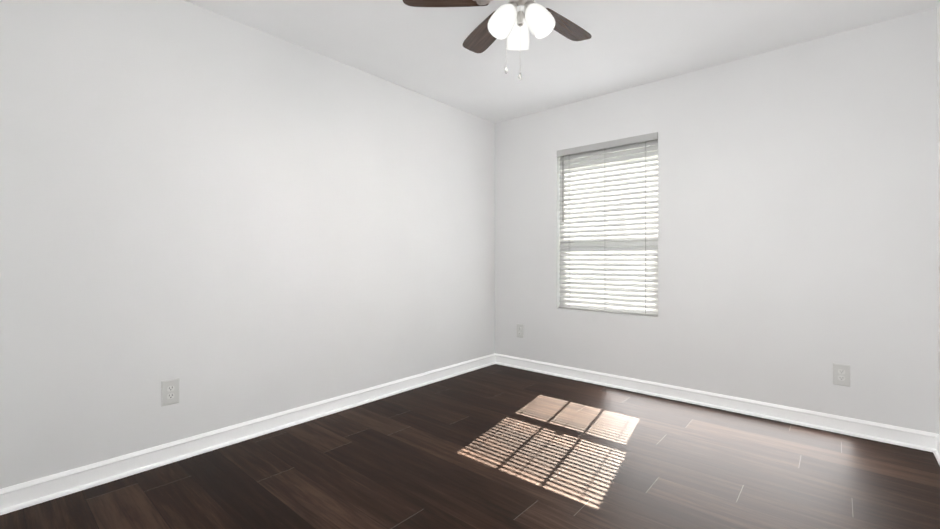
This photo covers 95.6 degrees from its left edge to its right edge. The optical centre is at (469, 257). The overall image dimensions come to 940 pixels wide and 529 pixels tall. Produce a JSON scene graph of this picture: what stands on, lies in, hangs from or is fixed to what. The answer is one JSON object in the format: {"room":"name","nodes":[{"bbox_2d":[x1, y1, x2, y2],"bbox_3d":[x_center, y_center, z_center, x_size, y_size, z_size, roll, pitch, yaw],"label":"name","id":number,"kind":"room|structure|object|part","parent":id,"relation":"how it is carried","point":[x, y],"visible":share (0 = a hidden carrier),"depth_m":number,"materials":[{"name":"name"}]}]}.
{"room":"empty bedroom","nodes":[
{"label":"empty bedroom","id":0,"kind":"room"},
{"bbox_2d":[0,0,494,488],"bbox_3d":[-0.938,-0.150,3.080,0.160,2.440,3.780,0,0,41],"label":"wall","id":1,"kind":"structure","parent":0,"point":[227,221],"depth_m":2.36,"materials":[{"name":"white paint"}]},
{"bbox_2d":[161,378,179,406],"bbox_3d":[-1.562,0.705,2.226,0.008,0.130,0.080,0,0,41],"label":"outlet","id":2,"kind":"object","parent":1,"relation":"attached to","point":[169,392],"visible":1,"depth_m":2.22,"materials":[{"name":"white plastic"}]},
{"bbox_2d":[0,353,494,514],"bbox_3d":[-0.881,1.020,3.000,0.024,0.100,3.500,0,0,41],"label":"baseboard","id":3,"kind":"structure","parent":1,"relation":"attached to","point":[33,492],"depth_m":2.31,"materials":[{"name":"paint"}]},
{"bbox_2d":[0,364,939,528],"bbox_3d":[-0.146,1.114,1.532,3.376,0.100,5.080,0,0,41],"label":"floor","id":4,"kind":"structure","parent":0,"point":[495,446],"depth_m":2.09,"materials":[{"name":"brown wood"}]},
{"bbox_2d":[185,0,939,122],"bbox_3d":[-0.146,-1.426,1.542,3.376,0.100,5.080,0,0,41],"label":"ceiling","id":5,"kind":"structure","parent":0,"point":[626,45],"depth_m":2.67,"materials":[{"name":"white paint"}]},
{"bbox_2d":[403,0,591,79],"bbox_3d":[0.262,-1.091,2.000,1.060,0.566,1.046,0,0,41],"label":"ceiling fan","id":6,"kind":"object","parent":5,"relation":"hanging from","point":[511,22],"visible":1,"depth_m":2.01,"materials":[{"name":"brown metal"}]},
{"bbox_3d":[-0.113,-1.210,1.976,0.405,0.031,0.135,0,0,-2],"label":"blade","id":7,"kind":"part","parent":6,"relation":"part of","materials":[{"name":"brown wood"}]},
{"bbox_3d":[0.088,-1.209,2.305,0.135,0.031,0.405,0,0,-25],"label":"blade","id":8,"kind":"part","parent":6,"relation":"part of","materials":[{"name":"brown wood"}]},
{"bbox_3d":[0.146,-1.082,1.945,0.117,0.158,0.137,0,0,41],"label":"lamp shade","id":9,"kind":"part","parent":6,"relation":"part of","materials":[{"name":"white glass"}]},
{"bbox_3d":[0.173,-1.019,1.982,0.023,0.333,0.024,0,0,41],"label":"pull chain","id":10,"kind":"part","parent":6,"relation":"part of","materials":[{"name":"silver metal"}]},
{"bbox_3d":[0.192,-1.155,1.968,0.052,0.049,0.053,0,0,41],"label":"arm","id":11,"kind":"part","parent":6,"relation":"part of"},
{"bbox_3d":[0.236,-1.081,2.091,0.126,0.158,0.132,0,0,41],"label":"lamp shade","id":12,"kind":"part","parent":6,"relation":"part of","materials":[{"name":"white glass"}]},
{"bbox_3d":[0.230,-0.997,1.951,0.016,0.376,0.020,0,0,41],"label":"pull chain","id":13,"kind":"part","parent":6,"relation":"part of","materials":[{"name":"silver metal"}]},
{"bbox_3d":[0.234,-1.226,1.990,0.238,0.296,0.238,0,0,41],"label":"motor","id":14,"kind":"part","parent":6,"relation":"part of","materials":[{"name":"silver metal"}]},
{"bbox_3d":[0.275,-1.155,1.966,0.053,0.049,0.052,0,0,41],"label":"arm","id":15,"kind":"part","parent":6,"relation":"part of"},
{"bbox_3d":[0.319,-1.082,1.940,0.139,0.158,0.113,0,0,41],"label":"lamp shade","id":16,"kind":"part","parent":6,"relation":"part of","materials":[{"name":"white glass"}]},
{"bbox_3d":[0.486,-1.209,2.229,0.405,0.031,0.135,0,0,-43],"label":"blade","id":17,"kind":"part","parent":6,"relation":"part of","materials":[{"name":"brown wood"}]},
{"bbox_2d":[495,7,938,433],"bbox_3d":[1.462,-0.149,3.398,3.376,2.440,0.160,0,0,41],"label":"wall","id":18,"kind":"structure","parent":0,"point":[797,221],"depth_m":2.82,"materials":[{"name":"white paint"}]},
{"bbox_2d":[517,324,523,337],"bbox_3d":[0.483,0.712,4.130,0.080,0.130,0.008,0,0,41],"label":"outlet","id":19,"kind":"object","parent":18,"relation":"attached to","point":[520,330],"visible":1,"depth_m":4.12,"materials":[{"name":"white plastic"}]},
{"bbox_2d":[557,132,657,316],"bbox_3d":[1.141,-0.252,3.607,0.875,1.430,0.076,0,0,41],"label":"window blind","id":20,"kind":"object","parent":18,"relation":"attached to","point":[608,232],"visible":0.9,"depth_m":3.58,"materials":[{"name":"grey plastic"}]},
{"bbox_2d":[495,353,937,451],"bbox_3d":[1.402,1.021,3.324,3.056,0.100,0.024,0,0,41],"label":"baseboard","id":21,"kind":"structure","parent":18,"relation":"attached to","point":[904,437],"depth_m":2.90,"materials":[{"name":"paint"}]},
{"bbox_2d":[833,363,849,386],"bbox_3d":[2.260,0.716,2.595,0.080,0.130,0.008,0,0,41],"label":"outlet","id":22,"kind":"object","parent":18,"relation":"attached to","point":[841,374],"visible":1,"depth_m":2.59,"materials":[{"name":"white plastic"}]},
{"bbox_2d":[937,1,939,434],"bbox_3d":[1.070,-0.160,0.486,0.160,2.440,5.080,0,0,41],"label":"wall","id":23,"kind":"structure","parent":0,"point":[938,60],"depth_m":2.31,"materials":[{"name":"white paint"}]},
{"bbox_2d":[933,434,939,465],"bbox_3d":[1.413,1.012,1.018,0.024,0.100,3.500,0,0,41],"label":"baseboard","id":24,"kind":"structure","parent":23,"relation":"attached to","point":[936,452],"depth_m":2.29,"materials":[{"name":"paint"}]}
]}

